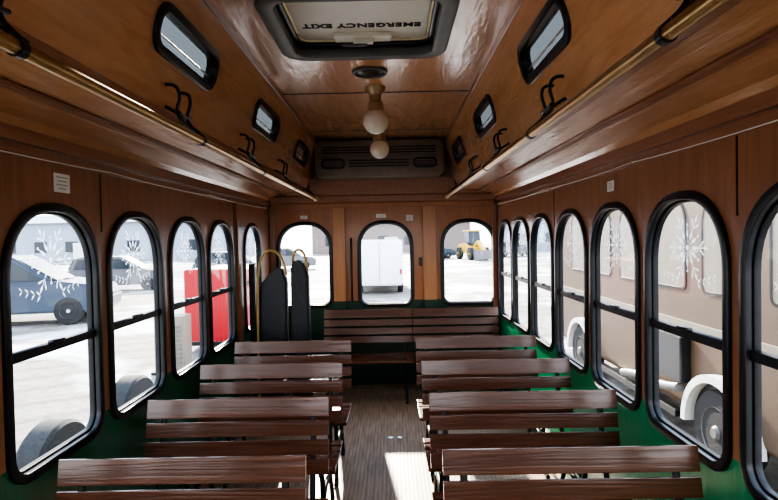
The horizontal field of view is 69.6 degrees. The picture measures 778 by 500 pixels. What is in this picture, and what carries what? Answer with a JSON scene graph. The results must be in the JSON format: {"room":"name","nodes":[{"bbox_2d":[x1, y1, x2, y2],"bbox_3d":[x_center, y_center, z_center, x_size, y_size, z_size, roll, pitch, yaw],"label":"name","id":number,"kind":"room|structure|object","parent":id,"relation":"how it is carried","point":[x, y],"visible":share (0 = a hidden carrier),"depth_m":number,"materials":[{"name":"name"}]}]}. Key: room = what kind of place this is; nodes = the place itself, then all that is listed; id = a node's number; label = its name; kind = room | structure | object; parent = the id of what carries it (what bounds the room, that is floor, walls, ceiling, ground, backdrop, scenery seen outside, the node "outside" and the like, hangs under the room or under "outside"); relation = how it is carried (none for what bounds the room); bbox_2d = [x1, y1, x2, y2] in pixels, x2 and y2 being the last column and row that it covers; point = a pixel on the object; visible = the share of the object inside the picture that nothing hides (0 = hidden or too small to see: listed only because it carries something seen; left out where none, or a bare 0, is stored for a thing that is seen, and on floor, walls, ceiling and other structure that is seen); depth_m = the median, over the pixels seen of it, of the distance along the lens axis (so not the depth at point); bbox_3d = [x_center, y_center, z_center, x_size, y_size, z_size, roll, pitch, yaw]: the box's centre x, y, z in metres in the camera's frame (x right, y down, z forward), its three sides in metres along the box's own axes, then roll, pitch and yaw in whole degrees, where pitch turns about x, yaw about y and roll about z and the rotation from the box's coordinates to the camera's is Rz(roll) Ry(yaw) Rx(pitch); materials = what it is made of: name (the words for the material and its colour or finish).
{"room":"vehicle interior","nodes":[
{"label":"vehicle interior","id":0,"kind":"room"},
{"bbox_2d":[0,139,270,499],"bbox_3d":[-1.232,0.541,2.054,0.035,1.870,7.270,-1,1,0],"label":"wall","id":1,"kind":"structure","parent":0,"point":[25,182],"depth_m":2.46,"materials":[{"name":"brown wood"}]},
{"bbox_2d":[0,203,104,484],"bbox_3d":[-1.230,0.301,2.058,0.050,0.946,0.591,-1,1,0],"label":"window","id":2,"kind":"structure","parent":1,"relation":"in","point":[93,334],"depth_m":2.04,"materials":[{"name":"black rubber"}]},
{"bbox_2d":[53,172,69,193],"bbox_3d":[-1.227,-0.250,2.101,0.003,0.070,0.100,-1,1,0],"label":"notice","id":3,"kind":"object","parent":1,"relation":"attached to","point":[61,181],"visible":1,"depth_m":2.10,"materials":[{"name":"paper"}]},
{"bbox_2d":[99,174,102,231],"bbox_3d":[-1.225,-0.199,2.382,0.003,0.245,0.006,-1,1,0],"label":"trim","id":4,"kind":"structure","parent":1,"relation":"attached to","point":[99,174],"depth_m":2.38,"materials":[{"name":"wood"}]},
{"bbox_2d":[0,150,265,208],"bbox_3d":[-1.215,-0.321,1.951,0.033,0.022,6.904,-1,1,0],"label":"pull cord","id":5,"kind":"object","parent":1,"relation":"attached to","point":[107,171],"visible":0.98,"depth_m":2.42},
{"bbox_2d":[0,143,269,209],"bbox_3d":[-1.224,-0.331,2.033,0.014,0.025,7.268,-1,1,0],"label":"trim","id":6,"kind":"structure","parent":1,"relation":"attached to","point":[5,147],"depth_m":2.34,"materials":[{"name":"brown wood"}]},
{"bbox_2d":[0,122,271,205],"bbox_3d":[-1.218,-0.383,2.031,0.028,0.047,7.268,-1,1,0],"label":"trim","id":7,"kind":"structure","parent":1,"relation":"attached to","point":[8,132],"depth_m":2.35,"materials":[{"name":"brown wood"}]},
{"bbox_2d":[106,211,166,419],"bbox_3d":[-1.227,0.286,2.713,0.050,0.946,0.591,-1,1,0],"label":"window","id":8,"kind":"structure","parent":1,"relation":"in","point":[159,312],"depth_m":2.76,"materials":[{"name":"black rubber"}]},
{"bbox_2d":[169,216,208,380],"bbox_3d":[-1.223,0.270,3.393,0.050,0.946,0.591,-1,1,0],"label":"window","id":9,"kind":"structure","parent":1,"relation":"in","point":[178,375],"depth_m":3.49,"materials":[{"name":"black rubber"}]},
{"bbox_2d":[178,437,232,488],"bbox_3d":[-1.188,1.425,2.075,0.018,0.100,7.270,-1,1,0],"label":"baseboard","id":10,"kind":"structure","parent":1,"relation":"attached to","point":[222,438],"depth_m":3.34,"materials":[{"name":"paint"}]},
{"bbox_2d":[208,220,235,355],"bbox_3d":[-1.220,0.255,4.053,0.050,0.946,0.591,-1,1,0],"label":"window","id":11,"kind":"structure","parent":1,"relation":"in","point":[230,289],"depth_m":4.19,"materials":[{"name":"black rubber"}]},
{"bbox_2d":[233,203,236,341],"bbox_3d":[-1.206,0.276,4.394,0.003,1.290,0.006,-1,1,0],"label":"trim","id":12,"kind":"structure","parent":1,"relation":"attached to","point":[233,203],"depth_m":4.39,"materials":[{"name":"wood"}]},
{"bbox_2d":[235,203,243,396],"bbox_3d":[-1.193,0.474,4.488,0.020,1.690,0.080,-1,1,0],"label":"trim","id":13,"kind":"structure","parent":1,"relation":"attached to","point":[237,206],"depth_m":4.45,"materials":[{"name":"brown wood"}]},
{"bbox_2d":[244,223,261,332],"bbox_3d":[-1.216,0.233,4.963,0.050,0.946,0.591,-1,1,0],"label":"window","id":14,"kind":"structure","parent":1,"relation":"in","point":[253,226],"depth_m":4.99,"materials":[{"name":"black rubber"}]},
{"bbox_2d":[0,49,297,200],"bbox_3d":[-1.036,-0.446,2.030,0.435,0.118,7.270,-1,1,0],"label":"ceiling","id":15,"kind":"structure","parent":0,"point":[16,109],"depth_m":2.09,"materials":[{"name":"brown wood"}]},
{"bbox_2d":[3,0,315,189],"bbox_3d":[-0.770,-0.729,2.022,0.164,0.483,7.270,-1,1,0],"label":"wall","id":16,"kind":"structure","parent":0,"point":[112,38],"depth_m":1.97,"materials":[{"name":"brown wood"}]},
{"bbox_2d":[0,23,306,191],"bbox_3d":[-0.806,-0.474,2.027,0.045,0.035,7.268,-1,1,0],"label":"trim","id":17,"kind":"structure","parent":16,"relation":"attached to","point":[36,43],"depth_m":1.58,"materials":[{"name":"brown wood"}]},
{"bbox_2d":[0,0,317,200],"bbox_3d":[-0.726,-0.466,1.718,0.154,0.214,6.550,-1,1,0],"label":"handrail","id":18,"kind":"object","parent":16,"relation":"attached to","point":[15,45],"visible":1,"depth_m":1.40,"materials":[{"name":"gold metal"}]},
{"bbox_2d":[152,1,219,90],"bbox_3d":[-0.761,-0.750,2.107,0.090,0.177,0.618,-1,1,0],"label":"window","id":19,"kind":"structure","parent":16,"relation":"in","point":[176,39],"depth_m":2.06,"materials":[{"name":"clear glass"}]},
{"bbox_2d":[202,0,317,142],"bbox_3d":[-0.708,-0.949,2.016,0.030,0.030,7.268,-1,1,0],"label":"trim","id":20,"kind":"structure","parent":16,"relation":"attached to","point":[208,3],"depth_m":2.78,"materials":[{"name":"brown wood"}]},
{"bbox_2d":[252,98,279,142],"bbox_3d":[-0.755,-0.780,3.406,0.090,0.177,0.618,-1,1,0],"label":"window","id":21,"kind":"structure","parent":16,"relation":"in","point":[265,121],"depth_m":3.39,"materials":[{"name":"black rubber"}]},
{"bbox_2d":[293,139,308,167],"bbox_3d":[-0.749,-0.811,4.706,0.090,0.177,0.618,-1,1,0],"label":"window","id":22,"kind":"structure","parent":16,"relation":"in","point":[301,151],"depth_m":4.72,"materials":[{"name":"black rubber"}]},
{"bbox_2d":[282,90,468,94],"bbox_3d":[-0.086,-1.011,3.598,1.200,0.005,0.010,-1,1,0],"label":"trim","id":23,"kind":"structure","parent":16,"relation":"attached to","point":[460,90],"depth_m":3.60,"materials":[{"name":"wood"}]},
{"bbox_2d":[317,129,448,131],"bbox_3d":[-0.079,-1.041,4.878,1.200,0.005,0.010,-1,1,0],"label":"trim","id":24,"kind":"structure","parent":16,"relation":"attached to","point":[416,129],"depth_m":4.87,"materials":[{"name":"wood"}]},
{"bbox_2d":[210,0,516,140],"bbox_3d":[-0.093,-0.990,2.013,1.240,0.030,7.270,-1,1,0],"label":"ceiling","id":25,"kind":"structure","parent":0,"point":[478,24],"depth_m":3.28,"materials":[{"name":"brown wood"}]},
{"bbox_2d":[254,0,459,60],"bbox_3d":[-0.127,-1.036,2.500,0.816,0.130,0.791,-1,1,0],"label":"roof hatch","id":26,"kind":"object","parent":25,"relation":"attached to","point":[302,30],"visible":1,"depth_m":2.58,"materials":[{"name":"grey plastic"}]},
{"bbox_2d":[352,66,387,78],"bbox_3d":[-0.107,-0.992,3.138,0.200,0.018,0.200,-1,1,0],"label":"ceiling speaker","id":27,"kind":"object","parent":25,"relation":"attached to","point":[366,72],"visible":1,"depth_m":3.11,"materials":[{"name":"grey plastic"}]},
{"bbox_2d":[357,70,382,76],"bbox_3d":[-0.107,-0.991,3.138,0.156,0.012,0.156,-1,1,0],"label":"grille","id":28,"kind":"object","parent":27,"relation":"attached to","point":[360,73],"depth_m":3.13,"materials":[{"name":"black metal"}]},
{"bbox_2d":[363,85,388,133],"bbox_3d":[-0.083,-0.865,3.481,0.159,0.289,0.159,-1,1,0],"label":"ceiling lamp","id":29,"kind":"object","parent":25,"relation":"attached to","point":[375,120],"visible":1,"depth_m":3.43,"materials":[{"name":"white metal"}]},
{"bbox_2d":[370,132,388,158],"bbox_3d":[-0.078,-0.891,4.581,0.159,0.289,0.159,-1,1,0],"label":"ceiling lamp","id":30,"kind":"object","parent":25,"relation":"attached to","point":[379,148],"visible":0.78,"depth_m":4.53,"materials":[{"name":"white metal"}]},
{"bbox_2d":[199,384,566,499],"bbox_3d":[-0.046,1.494,2.071,2.400,0.080,7.270,-1,1,0],"label":"floor","id":31,"kind":"structure","parent":0,"point":[373,466],"depth_m":3.97,"materials":[{"name":"brown wood"}]},
{"bbox_2d":[55,455,305,499],"bbox_3d":[-0.671,1.081,1.594,0.810,0.791,0.570,-1,1,0],"label":"bench","id":32,"kind":"object","parent":31,"relation":"on","point":[283,469],"visible":1,"depth_m":1.82,"materials":[{"name":"brown wood"}]},
{"bbox_2d":[145,397,328,499],"bbox_3d":[-0.668,1.066,2.264,0.810,0.791,0.570,-1,1,0],"label":"bench","id":33,"kind":"object","parent":31,"relation":"on","point":[313,407],"visible":0.84,"depth_m":2.48,"materials":[{"name":"brown wood"}]},
{"bbox_2d":[184,362,342,499],"bbox_3d":[-0.665,1.050,2.954,0.810,0.791,0.570,-1,1,0],"label":"bench","id":34,"kind":"object","parent":31,"relation":"on","point":[285,370],"visible":0.52,"depth_m":3.17,"materials":[{"name":"brown wood"}]},
{"bbox_2d":[248,248,312,396],"bbox_3d":[-0.887,0.698,4.732,0.520,1.420,0.280,-1,1,0],"label":"lift","id":35,"kind":"object","parent":31,"relation":"on","point":[274,306],"visible":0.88,"depth_m":4.64,"materials":[{"name":"black metal"}]},
{"bbox_2d":[223,340,351,487],"bbox_3d":[-0.661,1.033,3.653,0.810,0.791,0.570,-1,1,0],"label":"bench","id":36,"kind":"object","parent":31,"relation":"on","point":[341,346],"visible":0.49,"depth_m":3.87,"materials":[{"name":"brown wood"}]},
{"bbox_2d":[324,309,413,403],"bbox_3d":[-0.203,0.987,5.290,0.865,0.791,0.570,-1,1,0],"label":"bench","id":37,"kind":"object","parent":31,"relation":"on","point":[406,357],"visible":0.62,"depth_m":5.49,"materials":[{"name":"brown wood"}]},
{"bbox_2d":[413,307,502,392],"bbox_3d":[0.661,0.970,5.286,0.845,0.791,0.570,-1,1,0],"label":"bench","id":38,"kind":"object","parent":31,"relation":"on","point":[467,311],"visible":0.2,"depth_m":5.50,"materials":[{"name":"brown wood"}]},
{"bbox_2d":[416,335,549,480],"bbox_3d":[0.616,1.008,3.707,0.845,0.791,0.570,-1,1,0],"label":"bench","id":39,"kind":"object","parent":31,"relation":"on","point":[525,341],"visible":0.35,"depth_m":3.92,"materials":[{"name":"brown wood"}]},
{"bbox_2d":[421,358,587,491],"bbox_3d":[0.613,1.025,2.957,0.845,0.791,0.570,-1,1,0],"label":"bench","id":40,"kind":"object","parent":31,"relation":"on","point":[433,368],"visible":0.38,"depth_m":3.18,"materials":[{"name":"brown wood"}]},
{"bbox_2d":[429,389,631,499],"bbox_3d":[0.610,1.040,2.297,0.845,0.791,0.570,-1,1,0],"label":"bench","id":41,"kind":"object","parent":31,"relation":"on","point":[444,402],"visible":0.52,"depth_m":2.51,"materials":[{"name":"brown wood"}]},
{"bbox_2d":[442,445,702,499],"bbox_3d":[0.606,1.056,1.617,0.845,0.791,0.570,-1,1,0],"label":"bench","id":42,"kind":"object","parent":31,"relation":"on","point":[675,459],"visible":1,"depth_m":1.84,"materials":[{"name":"brown wood"}]},
{"bbox_2d":[269,202,497,384],"bbox_3d":[-0.053,0.119,5.692,2.400,2.500,0.035,-1,1,0],"label":"wall","id":43,"kind":"structure","parent":0,"point":[445,215],"depth_m":5.67,"materials":[{"name":"brown wood"}]},
{"bbox_2d":[0,77,286,194],"bbox_3d":[-1.028,-0.459,2.029,0.030,0.013,7.268,-1,1,0],"label":"trim","id":44,"kind":"structure","parent":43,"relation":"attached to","point":[4,83],"depth_m":2.01,"materials":[{"name":"brown wood"}]},
{"bbox_2d":[269,208,274,271],"bbox_3d":[-1.169,0.486,5.673,0.045,1.810,0.030,-1,1,0],"label":"trim","id":45,"kind":"structure","parent":43,"relation":"attached to","point":[271,211],"depth_m":5.64,"materials":[{"name":"brown wood"}]},
{"bbox_2d":[276,222,333,308],"bbox_3d":[-0.853,0.152,5.690,0.571,0.881,0.050,-1,1,0],"label":"window","id":46,"kind":"structure","parent":43,"relation":"in","point":[287,228],"depth_m":5.67,"materials":[{"name":"black rubber"}]},
{"bbox_2d":[332,208,347,378],"bbox_3d":[-0.494,0.473,5.668,0.125,1.810,0.035,-1,1,0],"label":"trim","id":47,"kind":"structure","parent":43,"relation":"attached to","point":[338,214],"depth_m":5.64,"materials":[{"name":"brown wood"}]},
{"bbox_2d":[314,139,443,179],"bbox_3d":[-0.093,-0.864,5.425,1.210,0.345,0.414,-1,1,0],"label":"air conditioner","id":48,"kind":"object","parent":43,"relation":"attached to","point":[406,158],"visible":0.94,"depth_m":5.23,"materials":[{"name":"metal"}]},
{"bbox_2d":[321,159,344,168],"bbox_3d":[-0.523,-0.804,5.230,0.226,0.096,0.018,-1,1,0],"label":"air vent","id":49,"kind":"object","parent":48,"relation":"attached to","point":[325,163],"depth_m":5.23,"materials":[{"name":"black plastic"}]},
{"bbox_2d":[349,159,408,166],"bbox_3d":[-0.093,-0.813,5.237,0.560,0.066,0.032,-1,1,0],"label":"grille","id":50,"kind":"object","parent":48,"relation":"attached to","point":[352,162],"depth_m":5.23,"materials":[{"name":"black plastic"}]},
{"bbox_2d":[413,157,436,166],"bbox_3d":[0.337,-0.820,5.226,0.226,0.096,0.018,-1,1,0],"label":"air vent","id":51,"kind":"object","parent":48,"relation":"attached to","point":[417,161],"depth_m":5.22,"materials":[{"name":"black plastic"}]},
{"bbox_2d":[276,177,487,196],"bbox_3d":[-0.068,-0.625,5.557,2.300,0.155,0.200,-1,1,0],"label":"trim","id":52,"kind":"structure","parent":43,"relation":"attached to","point":[439,185],"depth_m":5.46,"materials":[{"name":"brown wood"}]},
{"bbox_2d":[313,151,450,178],"bbox_3d":[-0.072,-0.880,5.641,1.400,0.360,0.020,-1,1,0],"label":"trim","id":53,"kind":"structure","parent":43,"relation":"attached to","point":[446,173],"depth_m":5.63,"materials":[{"name":"brown wood"}]},
{"bbox_2d":[270,193,494,203],"bbox_3d":[-0.066,-0.514,5.610,2.240,0.070,0.100,-1,1,0],"label":"trim","id":54,"kind":"structure","parent":43,"relation":"attached to","point":[456,196],"depth_m":5.56,"materials":[{"name":"brown wood"}]},
{"bbox_2d":[271,200,493,208],"bbox_3d":[-0.064,-0.455,5.639,2.240,0.050,0.045,-1,1,0],"label":"trim","id":55,"kind":"structure","parent":43,"relation":"attached to","point":[473,202],"depth_m":5.62,"materials":[{"name":"brown wood"}]},
{"bbox_2d":[346,207,423,380],"bbox_3d":[-0.039,0.450,5.649,0.765,1.760,0.065,-1,1,0],"label":"door","id":56,"kind":"structure","parent":43,"relation":"in","point":[357,219],"depth_m":5.67,"materials":[{"name":"brown wood"}]},
{"bbox_2d":[376,214,385,217],"bbox_3d":[-0.082,-0.345,5.652,0.100,0.040,0.003,-1,1,0],"label":"notice","id":57,"kind":"object","parent":56,"relation":"attached to","point":[377,215],"visible":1,"depth_m":5.65,"materials":[{"name":"paper"}]},
{"bbox_2d":[357,220,414,306],"bbox_3d":[-0.033,0.136,5.686,0.571,0.881,0.050,-1,1,0],"label":"window","id":58,"kind":"structure","parent":56,"relation":"in","point":[367,227],"depth_m":5.67,"materials":[{"name":"black rubber"}]},
{"bbox_2d":[406,215,412,220],"bbox_3d":[0.208,-0.325,5.651,0.070,0.060,0.003,-1,1,0],"label":"notice","id":59,"kind":"object","parent":56,"relation":"attached to","point":[408,217],"visible":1,"depth_m":5.65,"materials":[{"name":"paper"}]},
{"bbox_2d":[422,206,437,350],"bbox_3d":[0.418,0.456,5.663,0.130,1.810,0.035,-1,1,0],"label":"trim","id":60,"kind":"structure","parent":43,"relation":"attached to","point":[428,212],"depth_m":5.64,"materials":[{"name":"brown wood"}]},
{"bbox_2d":[440,218,492,305],"bbox_3d":[0.807,0.120,5.681,0.571,0.881,0.050,-1,1,0],"label":"window","id":61,"kind":"structure","parent":43,"relation":"in","point":[469,220],"depth_m":5.66,"materials":[{"name":"black rubber"}]},
{"bbox_2d":[492,204,498,349],"bbox_3d":[1.076,0.443,5.662,0.045,1.810,0.030,-1,1,0],"label":"trim","id":62,"kind":"structure","parent":43,"relation":"attached to","point":[494,207],"depth_m":5.64,"materials":[{"name":"brown wood"}]},
{"bbox_2d":[478,28,777,191],"bbox_3d":[0.861,-0.495,2.019,0.030,0.013,7.268,-1,1,0],"label":"trim","id":63,"kind":"structure","parent":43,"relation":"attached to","point":[772,36],"depth_m":1.69,"materials":[{"name":"brown wood"}]},
{"bbox_2d":[443,0,682,185],"bbox_3d":[0.593,-0.755,2.015,0.164,0.483,7.270,-1,1,0],"label":"wall","id":64,"kind":"structure","parent":0,"point":[603,32],"depth_m":2.11,"materials":[{"name":"brown wood"}]},
{"bbox_2d":[451,136,465,164],"bbox_3d":[0.597,-0.836,4.699,0.090,0.177,0.618,-1,1,0],"label":"window","id":65,"kind":"structure","parent":64,"relation":"in","point":[458,150],"depth_m":4.71,"materials":[{"name":"black rubber"}]},
{"bbox_2d":[442,0,522,143],"bbox_3d":[0.522,-0.972,2.009,0.030,0.030,7.268,-1,1,0],"label":"trim","id":66,"kind":"structure","parent":64,"relation":"attached to","point":[518,3],"depth_m":2.85,"materials":[{"name":"brown wood"}]},
{"bbox_2d":[473,94,495,138],"bbox_3d":[0.591,-0.806,3.399,0.090,0.177,0.618,-1,1,0],"label":"window","id":67,"kind":"structure","parent":64,"relation":"in","point":[484,116],"depth_m":3.40,"materials":[{"name":"black rubber"}]},
{"bbox_2d":[517,0,570,84],"bbox_3d":[0.584,-0.776,2.100,0.090,0.177,0.618,-1,1,0],"label":"window","id":68,"kind":"structure","parent":64,"relation":"in","point":[549,34],"depth_m":2.07,"materials":[{"name":"clear glass"}]},
{"bbox_2d":[445,0,728,197],"bbox_3d":[0.556,-0.490,1.711,0.154,0.214,6.550,-1,1,0],"label":"handrail","id":69,"kind":"object","parent":64,"relation":"attached to","point":[689,13],"visible":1,"depth_m":1.26,"materials":[{"name":"gold metal"}]},
{"bbox_2d":[457,0,742,191],"bbox_3d":[0.639,-0.502,2.020,0.045,0.035,7.268,-1,1,0],"label":"trim","id":70,"kind":"structure","parent":64,"relation":"attached to","point":[728,5],"depth_m":1.45,"materials":[{"name":"brown wood"}]},
{"bbox_2d":[464,0,777,196],"bbox_3d":[0.869,-0.483,2.020,0.435,0.118,7.270,-1,1,0],"label":"ceiling","id":71,"kind":"structure","parent":0,"point":[755,73],"depth_m":1.75,"materials":[{"name":"brown wood"}]},
{"bbox_2d":[497,107,777,499],"bbox_3d":[1.103,0.497,2.042,0.035,1.870,7.270,-1,1,0],"label":"wall","id":72,"kind":"structure","parent":0,"point":[708,169],"depth_m":2.19,"materials":[{"name":"brown wood"}]},
{"bbox_2d":[498,219,512,322],"bbox_3d":[1.107,0.182,5.250,0.050,0.946,0.591,-1,1,0],"label":"window","id":73,"kind":"structure","parent":72,"relation":"in","point":[504,222],"depth_m":5.49,"materials":[{"name":"black rubber"}]},
{"bbox_2d":[511,217,530,334],"bbox_3d":[1.104,0.196,4.636,0.050,0.946,0.591,-1,1,0],"label":"window","id":74,"kind":"structure","parent":72,"relation":"in","point":[515,231],"depth_m":4.82,"materials":[{"name":"black rubber"}]},
{"bbox_2d":[530,213,554,351],"bbox_3d":[1.101,0.211,3.991,0.050,0.946,0.591,-1,1,0],"label":"window","id":75,"kind":"structure","parent":72,"relation":"in","point":[538,218],"depth_m":4.14,"materials":[{"name":"black rubber"}]},
{"bbox_2d":[503,389,581,478],"bbox_3d":[1.093,1.382,2.063,0.018,0.100,7.270,-1,1,0],"label":"baseboard","id":76,"kind":"structure","parent":72,"relation":"attached to","point":[533,430],"depth_m":3.44,"materials":[{"name":"green paint"}]},
{"bbox_2d":[554,209,588,374],"bbox_3d":[1.098,0.226,3.346,0.050,0.946,0.591,-1,1,0],"label":"window","id":77,"kind":"structure","parent":72,"relation":"in","point":[582,369],"depth_m":3.47,"materials":[{"name":"black rubber"}]},
{"bbox_2d":[607,180,613,191],"bbox_3d":[1.071,-0.309,2.708,0.003,0.050,0.080,-1,1,0],"label":"notice","id":78,"kind":"object","parent":72,"relation":"attached to","point":[610,184],"visible":1,"depth_m":2.71,"materials":[{"name":"paper"}]},
{"bbox_2d":[589,202,641,410],"bbox_3d":[1.095,0.241,2.701,0.050,0.946,0.591,-1,1,0],"label":"window","id":79,"kind":"structure","parent":72,"relation":"in","point":[631,403],"depth_m":2.76,"materials":[{"name":"black rubber"}]},
{"bbox_2d":[494,87,777,201],"bbox_3d":[1.054,-0.426,2.020,0.028,0.047,7.268,-1,1,0],"label":"trim","id":80,"kind":"structure","parent":72,"relation":"attached to","point":[767,100],"depth_m":2.04,"materials":[{"name":"brown wood"}]},
{"bbox_2d":[495,112,777,205],"bbox_3d":[1.062,-0.375,2.021,0.014,0.025,7.268,-1,1,0],"label":"trim","id":81,"kind":"structure","parent":72,"relation":"attached to","point":[774,116],"depth_m":2.06,"materials":[{"name":"brown wood"}]},
{"bbox_2d":[498,119,777,203],"bbox_3d":[1.052,-0.364,1.939,0.033,0.022,6.904,-1,1,0],"label":"pull cord","id":82,"kind":"object","parent":72,"relation":"attached to","point":[631,161],"visible":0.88,"depth_m":2.10,"materials":[{"name":"plastic"}]},
{"bbox_2d":[643,190,732,471],"bbox_3d":[1.092,0.256,2.056,0.050,0.946,0.591,-1,1,0],"label":"window","id":83,"kind":"structure","parent":72,"relation":"in","point":[716,462],"depth_m":2.06,"materials":[{"name":"black rubber"}]},
{"bbox_2d":[736,136,737,215],"bbox_3d":[1.068,-0.228,1.720,0.003,0.245,0.006,-1,1,0],"label":"trim","id":84,"kind":"structure","parent":72,"relation":"attached to","point":[736,136],"depth_m":1.72,"materials":[{"name":"metal"}]},
{"bbox_2d":[739,182,777,499],"bbox_3d":[1.089,0.272,1.411,0.050,0.946,0.591,-1,1,0],"label":"window","id":85,"kind":"structure","parent":72,"relation":"in","point":[752,357],"depth_m":1.67,"materials":[{"name":"black rubber"}]},
{"label":"outside","id":86,"kind":"structure","parent":0,"visible":0},
{"bbox_2d":[11,243,777,492],"bbox_3d":[0.202,1.335,50.044,240.000,0.200,220.000,-1,1,0],"label":"ground","id":87,"kind":"structure","parent":86,"point":[54,384],"depth_m":14.86,"materials":[{"name":"grey concrete"}]},
{"bbox_2d":[16,418,85,469],"bbox_3d":[-2.874,1.904,4.809,0.240,0.880,0.880,-1,1,0],"label":"tyre","id":88,"kind":"object","parent":87,"relation":"on","point":[48,434],"visible":0.19,"depth_m":4.61,"materials":[{"name":"grey rubber"}]},
{"bbox_2d":[10,255,121,324],"bbox_3d":[-11.399,1.203,17.069,5.559,2.040,2.280,-1,1,-14],"label":"car","id":89,"kind":"object","parent":87,"relation":"on","point":[69,309],"visible":0.74,"depth_m":16.37,"materials":[{"name":"blue paint"}]},
{"bbox_2d":[67,256,153,290],"bbox_3d":[-13.440,1.157,28.085,4.632,1.700,1.900,-1,1,-10],"label":"car","id":90,"kind":"object","parent":87,"relation":"on","point":[77,267],"visible":0.31,"depth_m":27.32,"materials":[{"name":"grey paint"}]},
{"bbox_2d":[12,216,254,261],"bbox_3d":[-39.722,-1.730,77.172,41.000,6.200,11.200,-1,1,0],"label":"building","id":91,"kind":"structure","parent":87,"relation":"on","point":[27,242],"depth_m":72.17,"materials":[{"name":"white"}]},
{"bbox_2d":[116,375,153,407],"bbox_3d":[-2.917,1.869,6.359,0.240,0.880,0.880,-1,1,0],"label":"tyre","id":92,"kind":"object","parent":87,"relation":"on","point":[128,387],"visible":0.18,"depth_m":6.19,"materials":[{"name":"grey rubber"}]},
{"bbox_2d":[151,313,191,375],"bbox_3d":[-3.949,1.713,10.262,0.640,1.050,0.500,-1,1,0],"label":"utility box","id":93,"kind":"object","parent":87,"relation":"on","point":[183,331],"visible":0.41,"depth_m":10.07,"materials":[{"name":"beige paint"}]},
{"bbox_2d":[184,264,249,345],"bbox_3d":[-3.605,1.275,12.711,1.500,1.800,2.280,-1,1,0],"label":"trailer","id":94,"kind":"object","parent":87,"relation":"on","point":[219,273],"visible":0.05,"depth_m":11.65,"materials":[{"name":"paint"}]},
{"bbox_2d":[192,251,255,268],"bbox_3d":[-9.413,0.940,34.065,4.632,1.700,1.900,-1,1,-5],"label":"car","id":95,"kind":"object","parent":87,"relation":"on","point":[223,255],"visible":0.04,"depth_m":33.20,"materials":[{"name":"blue paint"}]},
{"bbox_2d":[281,248,315,267],"bbox_3d":[-8.065,0.682,44.054,4.632,1.700,1.900,-1,1,-8],"label":"car","id":96,"kind":"object","parent":87,"relation":"on","point":[286,253],"visible":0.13,"depth_m":43.27,"materials":[{"name":"grey paint"}]},
{"bbox_2d":[361,239,403,291],"bbox_3d":[-0.376,0.664,26.033,2.014,2.279,5.381,-1,1,0],"label":"trailer","id":97,"kind":"object","parent":87,"relation":"on","point":[382,260],"visible":0.85,"depth_m":23.38,"materials":[{"name":"white paint"}]},
{"bbox_2d":[312,222,469,253],"bbox_3d":[0.337,-2.546,89.965,25.000,5.700,11.200,-1,1,0],"label":"building","id":98,"kind":"structure","parent":87,"relation":"on","point":[454,236],"depth_m":84.97,"materials":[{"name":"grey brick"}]},
{"bbox_2d":[444,248,455,258],"bbox_3d":[4.709,0.067,59.984,4.632,1.700,1.900,-1,1,-5],"label":"car","id":99,"kind":"object","parent":87,"relation":"on","point":[448,253],"visible":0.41,"depth_m":59.22,"materials":[{"name":"blue paint"}]},
{"bbox_2d":[456,230,491,259],"bbox_3d":[8.564,-0.509,55.340,2.200,2.920,6.090,-1,1,-15],"label":"wheel loader","id":100,"kind":"object","parent":87,"relation":"on","point":[472,245],"visible":0.97,"depth_m":55.28,"materials":[{"name":"yellow paint"}]},
{"bbox_2d":[491,241,526,256],"bbox_3d":[13.719,-0.151,61.933,4.632,1.700,1.900,-1,1,-15],"label":"car","id":101,"kind":"object","parent":87,"relation":"on","point":[506,246],"visible":0.38,"depth_m":61.13,"materials":[{"name":"grey paint"}]},
{"bbox_2d":[491,220,549,250],"bbox_3d":[33.297,-3.559,84.782,35.000,6.700,11.200,-1,1,0],"label":"building","id":102,"kind":"structure","parent":87,"relation":"on","point":[543,225],"depth_m":79.86,"materials":[{"name":"white"}]},
{"bbox_2d":[563,202,777,470],"bbox_3d":[4.285,0.600,6.145,2.350,3.150,9.300,-1,1,0],"label":"trolley","id":103,"kind":"object","parent":87,"relation":"on","point":[690,372],"visible":0.36,"depth_m":6.12,"materials":[{"name":"beige metal"}]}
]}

